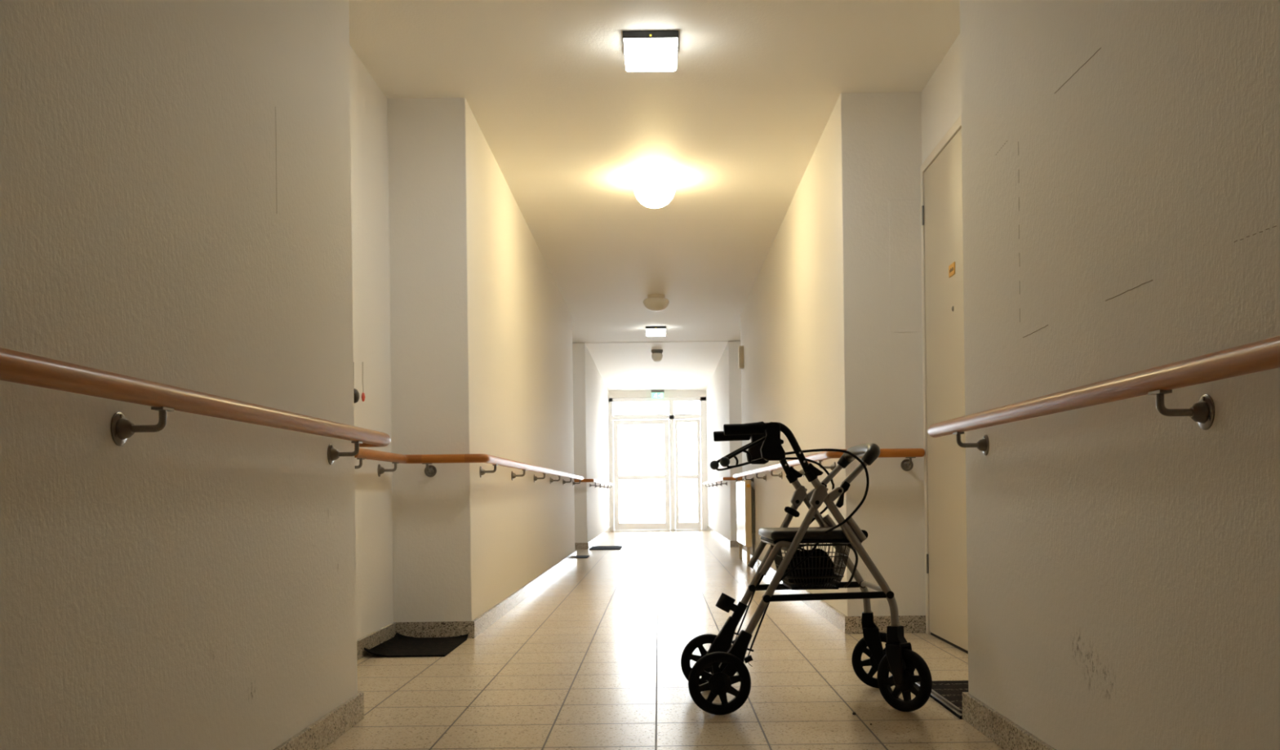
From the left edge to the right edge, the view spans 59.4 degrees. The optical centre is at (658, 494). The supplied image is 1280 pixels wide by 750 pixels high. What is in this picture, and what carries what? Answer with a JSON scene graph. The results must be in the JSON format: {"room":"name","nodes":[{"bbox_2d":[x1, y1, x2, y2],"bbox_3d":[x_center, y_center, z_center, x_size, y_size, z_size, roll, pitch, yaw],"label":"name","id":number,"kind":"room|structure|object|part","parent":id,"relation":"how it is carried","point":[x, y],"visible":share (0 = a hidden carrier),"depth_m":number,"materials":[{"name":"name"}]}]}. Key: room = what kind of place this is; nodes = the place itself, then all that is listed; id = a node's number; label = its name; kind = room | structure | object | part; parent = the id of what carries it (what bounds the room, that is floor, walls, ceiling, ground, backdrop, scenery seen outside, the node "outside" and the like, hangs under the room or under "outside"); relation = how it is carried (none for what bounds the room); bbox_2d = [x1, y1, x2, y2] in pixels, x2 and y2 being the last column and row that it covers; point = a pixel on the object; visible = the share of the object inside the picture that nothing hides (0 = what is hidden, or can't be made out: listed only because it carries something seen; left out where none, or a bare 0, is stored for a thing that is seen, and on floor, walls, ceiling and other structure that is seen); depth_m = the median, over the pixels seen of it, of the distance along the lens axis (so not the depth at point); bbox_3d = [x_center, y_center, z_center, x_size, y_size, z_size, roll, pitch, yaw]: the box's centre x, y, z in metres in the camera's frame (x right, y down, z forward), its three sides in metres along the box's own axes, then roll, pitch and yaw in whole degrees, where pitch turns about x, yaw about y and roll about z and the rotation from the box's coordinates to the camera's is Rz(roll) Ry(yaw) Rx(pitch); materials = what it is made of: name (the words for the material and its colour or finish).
{"room":"nursing home corridor","nodes":[
{"label":"nursing home corridor","id":0,"kind":"room"},
{"bbox_2d":[0,0,610,749],"bbox_3d":[-1.254,-0.664,8.575,0.708,2.700,24.150,-1,0,0],"label":"wall","id":1,"kind":"structure","parent":0,"point":[218,197],"depth_m":2.50,"materials":[{"name":"paint"}]},
{"bbox_2d":[0,347,391,465],"bbox_3d":[-1.027,-0.132,0.096,0.413,0.105,6.792,-1,0,0],"label":"handrail","id":2,"kind":"object","parent":1,"relation":"attached to","point":[15,366],"visible":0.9,"depth_m":1.90,"materials":[{"name":"brown wood"}]},
{"bbox_2d":[353,366,359,403],"bbox_3d":[-1.257,-0.462,4.660,0.023,0.171,0.062,-1,0,0],"label":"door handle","id":3,"kind":"object","parent":1,"relation":"attached to","point":[356,394],"visible":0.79,"depth_m":4.65,"materials":[{"name":"black plastic"}]},
{"bbox_2d":[361,361,364,401],"bbox_3d":[-1.264,-0.479,4.800,0.015,0.170,0.030,-1,0,0],"label":"pendant","id":4,"kind":"object","parent":1,"relation":"hanging from","point":[362,393],"visible":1,"depth_m":4.79,"materials":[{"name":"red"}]},
{"bbox_3d":[-1.264,-0.499,4.797,0.002,0.130,0.009,-1,0,0],"label":"cord","id":5,"kind":"part","parent":4,"relation":"part of","materials":[{"name":"beige plastic"}]},
{"bbox_2d":[272,527,610,749],"bbox_3d":[-1.062,0.643,8.440,0.384,0.080,23.880,-1,0,0],"label":"baseboard","id":6,"kind":"structure","parent":1,"relation":"attached to","point":[320,734],"depth_m":5.30,"materials":[{"name":"stone"}]},
{"bbox_2d":[354,447,583,484],"bbox_3d":[-1.030,-0.132,8.154,0.468,0.105,7.588,-1,0,0],"label":"handrail","id":7,"kind":"object","parent":1,"relation":"attached to","point":[430,471],"visible":0.98,"depth_m":5.22,"materials":[{"name":"brown wood"}]},
{"bbox_3d":[-1.187,-0.162,4.754,0.041,0.041,0.788,-1,0,0],"label":"rail","id":8,"kind":"part","parent":7,"relation":"part of","materials":[{"name":"brown wood"}]},
{"bbox_3d":[-1.002,-0.164,5.233,0.200,0.041,0.041,-1,0,0],"label":"rail","id":9,"kind":"part","parent":7,"relation":"part of","materials":[{"name":"brown wood"}]},
{"bbox_3d":[-0.817,-0.167,8.580,0.041,0.041,6.524,-1,0,0],"label":"rail","id":10,"kind":"part","parent":7,"relation":"part of","materials":[{"name":"brown wood"}]},
{"bbox_2d":[573,479,613,488],"bbox_3d":[-1.005,-0.133,16.901,0.418,0.105,6.198,-1,0,0],"label":"handrail","id":11,"kind":"object","parent":1,"relation":"attached to","point":[594,481],"visible":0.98,"depth_m":14.55,"materials":[{"name":"brown wood"}]},
{"bbox_3d":[-1.058,-0.164,13.823,0.312,0.041,0.041,-1,0,0],"label":"rail","id":12,"kind":"part","parent":11,"relation":"part of","materials":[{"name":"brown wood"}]},
{"bbox_3d":[-0.817,-0.167,16.954,0.041,0.041,6.092,-1,0,0],"label":"rail","id":13,"kind":"part","parent":11,"relation":"part of","materials":[{"name":"brown wood"}]},
{"bbox_2d":[608,396,707,531],"bbox_3d":[-0.011,-0.542,20.443,1.784,2.433,0.114,-1,0,0],"label":"door","id":14,"kind":"structure","parent":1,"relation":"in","point":[671,434],"depth_m":20.44,"materials":[{"name":"white"}]},
{"bbox_3d":[0.150,-0.372,20.438,0.040,0.180,0.009,-1,0,0],"label":"handle plate","id":15,"kind":"part","parent":14,"relation":"part of","materials":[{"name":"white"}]},
{"bbox_2d":[348,0,959,391],"bbox_3d":[-0.025,-1.979,8.475,3.200,0.201,24.350,-1,0,0],"label":"ceiling","id":16,"kind":"structure","parent":0,"point":[755,86],"depth_m":5.56,"materials":[{"name":"paint"}]},
{"bbox_2d":[622,30,678,71],"bbox_3d":[-0.033,-1.844,4.679,0.228,0.082,0.230,-1,0,0],"label":"ceiling lamp","id":17,"kind":"object","parent":16,"relation":"attached to","point":[643,51],"visible":1,"depth_m":4.57,"materials":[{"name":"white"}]},
{"bbox_2d":[634,173,675,208],"bbox_3d":[-0.025,-1.797,6.700,0.246,0.176,0.246,-1,0,0],"label":"ceiling lamp","id":18,"kind":"object","parent":16,"relation":"attached to","point":[653,191],"visible":1,"depth_m":6.62,"materials":[{"name":"beige paint"}]},
{"bbox_2d":[645,325,666,336],"bbox_3d":[-0.033,-1.844,12.719,0.228,0.082,0.230,-1,0,0],"label":"ceiling lamp","id":19,"kind":"object","parent":16,"relation":"attached to","point":[651,331],"visible":1,"depth_m":12.61,"materials":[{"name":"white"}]},
{"bbox_2d":[645,328,666,336],"bbox_3d":[-0.033,-1.829,12.720,0.222,0.052,0.222,-1,0,0],"label":"diffuser","id":20,"kind":"object","parent":19,"relation":"attached to","point":[650,332],"depth_m":12.61,"materials":[{"name":"white plastic"}]},
{"bbox_2d":[643,293,669,311],"bbox_3d":[-0.025,-1.809,10.650,0.246,0.152,0.246,-1,0,0],"label":"ceiling lamp","id":21,"kind":"object","parent":16,"relation":"attached to","point":[655,302],"visible":1,"depth_m":10.57,"materials":[{"name":"beige paint"}]},
{"bbox_2d":[651,349,662,362],"bbox_3d":[-0.023,-1.799,14.650,0.152,0.159,0.152,-1,0,0],"label":"ceiling lamp","id":22,"kind":"object","parent":16,"relation":"attached to","point":[656,355],"visible":1,"depth_m":14.59,"materials":[{"name":"grey glass"}]},
{"bbox_3d":[-0.022,-1.777,14.650,0.146,0.115,0.146,-1,0,0],"label":"lamp shade","id":23,"kind":"part","parent":22,"relation":"part of","materials":[{"name":"white"}]},
{"bbox_2d":[650,390,664,398],"bbox_3d":[-0.023,-1.804,20.300,0.236,0.150,0.070,-1,0,0],"label":"exit sign","id":24,"kind":"object","parent":16,"relation":"hanging from","point":[655,393],"visible":1,"depth_m":20.29,"materials":[{"name":"white plastic"}]},
{"bbox_3d":[-0.022,-1.781,20.300,0.216,0.105,0.012,-1,0,0],"label":"sign panel","id":25,"kind":"part","parent":24,"relation":"part of","materials":[{"name":"green"}]},
{"bbox_2d":[608,390,706,398],"bbox_3d":[-0.027,-1.842,20.525,1.796,0.175,0.250,-1,0,0],"label":"wall","id":26,"kind":"structure","parent":0,"point":[668,393],"depth_m":20.40,"materials":[{"name":"paint"}]},
{"bbox_2d":[322,530,1004,749],"bbox_3d":[0.009,0.745,8.475,3.200,0.150,24.350,-1,0,0],"label":"floor","id":27,"kind":"structure","parent":0,"point":[590,660],"depth_m":4.13,"materials":[{"name":"tile"}]},
{"bbox_2d":[364,632,468,657],"bbox_3d":[-1.065,0.661,4.992,0.337,0.044,0.585,-1,0,0],"label":"doormat","id":28,"kind":"object","parent":27,"relation":"on","point":[399,646],"visible":1,"depth_m":4.96,"materials":[{"name":"black fabric"}]},
{"bbox_2d":[576,555,589,558],"bbox_3d":[-0.974,0.677,12.065,0.435,0.010,0.370,-1,0,0],"label":"doormat","id":29,"kind":"object","parent":27,"relation":"on","point":[584,556],"visible":0.27,"depth_m":11.94,"materials":[{"name":"grey fabric"}]},
{"bbox_2d":[589,546,622,550],"bbox_3d":[-0.657,0.671,13.985,0.380,0.014,0.730,-1,0,0],"label":"doormat","id":30,"kind":"object","parent":27,"relation":"on","point":[593,548],"visible":1,"depth_m":13.79,"materials":[{"name":"grey fabric"}]},
{"bbox_2d":[680,421,932,715],"bbox_3d":[0.463,0.222,3.591,0.771,0.885,0.533,-1,0,-2],"label":"rollator","id":31,"kind":"object","parent":27,"relation":"on","point":[722,660],"visible":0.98,"depth_m":3.42,"materials":[{"name":"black metal"}]},
{"bbox_3d":[0.189,-0.098,3.807,0.032,0.032,0.032,-1,0,-2],"label":"lever knob","id":32,"kind":"part","parent":31,"relation":"part of","materials":[{"name":"black plastic"}]},
{"bbox_3d":[0.201,-0.098,3.418,0.032,0.032,0.032,-1,0,-2],"label":"lever knob","id":33,"kind":"part","parent":31,"relation":"part of","materials":[{"name":"black plastic"}]},
{"bbox_3d":[0.253,-0.127,3.809,0.132,0.096,0.009,-1,0,-2],"label":"brake lever","id":34,"kind":"part","parent":31,"relation":"part of","materials":[{"name":"black plastic"}]},
{"bbox_3d":[0.265,-0.128,3.420,0.132,0.096,0.009,-1,0,-2],"label":"brake lever","id":35,"kind":"part","parent":31,"relation":"part of","materials":[{"name":"black plastic"}]},
{"bbox_3d":[0.296,0.400,3.808,0.068,0.156,0.012,-1,0,-2],"label":"brake rod","id":36,"kind":"part","parent":31,"relation":"part of","materials":[{"name":"black plastic"}]},
{"bbox_3d":[0.308,0.400,3.424,0.068,0.156,0.012,-1,0,-2],"label":"brake rod","id":37,"kind":"part","parent":31,"relation":"part of","materials":[{"name":"black plastic"}]},
{"bbox_3d":[0.374,0.158,3.618,0.045,0.009,0.336,-1,0,-2],"label":"seat rail","id":38,"kind":"part","parent":31,"relation":"part of","materials":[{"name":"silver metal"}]},
{"bbox_3d":[0.374,0.208,3.813,0.269,0.465,0.023,-1,0,-2],"label":"leg","id":39,"kind":"part","parent":31,"relation":"part of","materials":[{"name":"silver metal"}]},
{"bbox_3d":[0.386,0.208,3.423,0.269,0.465,0.023,-1,0,-2],"label":"leg","id":40,"kind":"part","parent":31,"relation":"part of","materials":[{"name":"silver metal"}]},
{"bbox_3d":[0.475,0.011,3.816,0.053,0.079,0.029,-1,0,-2],"label":"joint plate","id":41,"kind":"part","parent":31,"relation":"part of","materials":[{"name":"silver metal"}]},
{"bbox_3d":[0.484,0.127,3.622,0.290,0.030,0.344,-1,0,-2],"label":"seat","id":42,"kind":"part","parent":31,"relation":"part of","materials":[{"name":"black plastic"}]},
{"bbox_2d":[785,547,834,585],"bbox_3d":[0.482,0.229,3.621,0.149,0.123,0.179,-1,0,-2],"label":"handbag","id":43,"kind":"object","parent":31,"relation":"on","point":[791,580],"visible":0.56,"depth_m":3.54,"materials":[{"name":"black fabric"}]},
{"bbox_3d":[0.485,0.147,3.622,0.276,0.010,0.330,-1,0,-2],"label":"seat","id":44,"kind":"part","parent":31,"relation":"part of","materials":[{"name":"black plastic"}]},
{"bbox_3d":[0.526,0.001,3.818,0.049,0.046,0.027,-1,0,-2],"label":"joint plate","id":45,"kind":"part","parent":31,"relation":"part of","materials":[{"name":"silver metal"}]},
{"bbox_2d":[770,542,857,590],"bbox_3d":[0.494,0.225,3.622,0.253,0.150,0.399,-1,0,0],"label":"basket","id":46,"kind":"object","parent":31,"relation":"on","point":[781,564],"depth_m":3.50,"materials":[{"name":"black metal"}]},
{"bbox_3d":[0.487,0.010,3.427,0.053,0.079,0.029,-1,0,-2],"label":"joint plate","id":47,"kind":"part","parent":31,"relation":"part of","materials":[{"name":"silver metal"}]},
{"bbox_3d":[0.582,0.173,3.820,0.276,0.477,0.024,-1,0,-2],"label":"leg","id":48,"kind":"part","parent":31,"relation":"part of","materials":[{"name":"silver metal"}]},
{"bbox_3d":[0.538,0.001,3.428,0.049,0.046,0.027,-1,0,-2],"label":"joint plate","id":49,"kind":"part","parent":31,"relation":"part of","materials":[{"name":"silver metal"}]},
{"bbox_3d":[0.562,0.001,3.429,0.043,0.082,0.022,-1,0,-2],"label":"fold lever","id":50,"kind":"part","parent":31,"relation":"part of","materials":[{"name":"black plastic"}]},
{"bbox_3d":[0.594,0.172,3.430,0.276,0.477,0.024,-1,0,-2],"label":"leg","id":51,"kind":"part","parent":31,"relation":"part of","materials":[{"name":"silver metal"}]},
{"bbox_3d":[0.623,0.126,3.626,0.030,0.031,0.344,-1,0,-2],"label":"seat handle","id":52,"kind":"part","parent":31,"relation":"part of","materials":[{"name":"black plastic"}]},
{"bbox_2d":[915,680,968,719],"bbox_3d":[1.062,0.649,3.592,0.362,0.014,0.615,-1,0,0],"label":"doormat","id":53,"kind":"object","parent":27,"relation":"on","point":[948,694],"visible":0.32,"depth_m":3.65,"materials":[{"name":"brown carpet"}]},
{"bbox_2d":[706,0,1279,749],"bbox_3d":[1.233,-0.696,8.575,0.716,2.700,24.150,-1,0,0],"label":"wall","id":54,"kind":"structure","parent":0,"point":[1121,158],"depth_m":2.41,"materials":[{"name":"paint"}]},
{"bbox_2d":[702,476,742,488],"bbox_3d":[0.999,-0.158,16.901,0.430,0.105,6.198,-1,0,0],"label":"handrail","id":55,"kind":"object","parent":54,"relation":"attached to","point":[728,478],"visible":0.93,"depth_m":14.55,"materials":[{"name":"brown wood"}]},
{"bbox_3d":[0.805,-0.187,16.954,0.041,0.041,6.092,-1,0,0],"label":"rail","id":56,"kind":"part","parent":55,"relation":"part of","materials":[{"name":"brown wood"}]},
{"bbox_3d":[1.052,-0.190,13.823,0.324,0.041,0.041,-1,0,0],"label":"rail","id":57,"kind":"part","parent":55,"relation":"part of","materials":[{"name":"brown wood"}]},
{"bbox_2d":[737,346,743,368],"bbox_3d":[0.842,-1.398,11.500,0.050,0.224,0.120,-1,0,0],"label":"junction box","id":58,"kind":"object","parent":54,"relation":"attached to","point":[740,349],"visible":1,"depth_m":11.44,"materials":[{"name":"beige paint"}]},
{"bbox_2d":[736,480,755,564],"bbox_3d":[0.840,0.265,10.841,0.094,0.788,1.167,-1,0,0],"label":"radiator","id":59,"kind":"object","parent":54,"relation":"attached to","point":[745,493],"visible":0.97,"depth_m":10.35,"materials":[{"name":"white metal"}]},
{"bbox_3d":[0.827,0.571,11.370,0.030,0.178,0.040,-1,0,0],"label":"leg","id":60,"kind":"part","parent":59,"relation":"part of","materials":[{"name":"white metal"}]},
{"bbox_3d":[0.822,0.181,10.870,0.060,0.607,1.110,-1,0,0],"label":"panel","id":61,"kind":"part","parent":59,"relation":"part of","materials":[{"name":"white metal"}]},
{"bbox_3d":[0.827,0.571,10.370,0.030,0.178,0.040,-1,0,0],"label":"leg","id":62,"kind":"part","parent":59,"relation":"part of","materials":[{"name":"white metal"}]},
{"bbox_2d":[706,525,925,633],"bbox_3d":[1.075,0.617,12.838,0.398,0.080,15.084,-1,0,0],"label":"baseboard","id":63,"kind":"structure","parent":54,"relation":"attached to","point":[911,624],"depth_m":5.36,"materials":[{"name":"stone"}]},
{"bbox_2d":[733,448,924,482],"bbox_3d":[1.012,-0.158,8.580,0.455,0.105,6.736,-1,0,0],"label":"handrail","id":64,"kind":"object","parent":54,"relation":"attached to","point":[907,464],"visible":0.81,"depth_m":5.31,"materials":[{"name":"brown wood"}]},
{"bbox_3d":[0.805,-0.187,8.580,0.041,0.041,6.524,-1,0,0],"label":"rail","id":65,"kind":"part","parent":64,"relation":"part of","materials":[{"name":"brown wood"}]},
{"bbox_3d":[1.064,-0.190,5.233,0.349,0.041,0.041,-1,0,0],"label":"rail","id":66,"kind":"part","parent":64,"relation":"part of","materials":[{"name":"brown wood"}]},
{"bbox_2d":[920,114,968,653],"bbox_3d":[1.244,-0.442,4.720,0.034,2.193,1.090,-1,0,0],"label":"door","id":67,"kind":"structure","parent":54,"relation":"in","point":[940,173],"depth_m":4.89,"materials":[{"name":"beige paint"}]},
{"bbox_3d":[1.236,-0.946,4.737,0.004,0.050,0.090,-1,0,0],"label":"name plate","id":68,"kind":"part","parent":67,"relation":"part of","materials":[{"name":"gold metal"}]},
{"bbox_2d":[962,692,1056,749],"bbox_3d":[1.081,0.616,0.260,0.386,0.080,7.520,-1,0,0],"label":"baseboard","id":69,"kind":"structure","parent":54,"relation":"attached to","point":[1005,733],"depth_m":2.94,"materials":[{"name":"stone"}]},
{"bbox_2d":[928,335,1279,455],"bbox_3d":[0.844,-0.156,0.020,0.094,0.104,6.640,-1,0,0],"label":"handrail","id":70,"kind":"object","parent":54,"relation":"attached to","point":[1264,354],"visible":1,"depth_m":1.83,"materials":[{"name":"brown wood"}]},
{"label":"outside","id":71,"kind":"structure","parent":0,"visible":0},
{"bbox_2d":[618,511,702,530],"bbox_3d":[0.011,0.830,32.800,28.000,0.280,24.400,-1,0,0],"label":"ground","id":72,"kind":"structure","parent":71,"point":[650,517],"depth_m":33.58,"materials":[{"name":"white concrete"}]}
]}

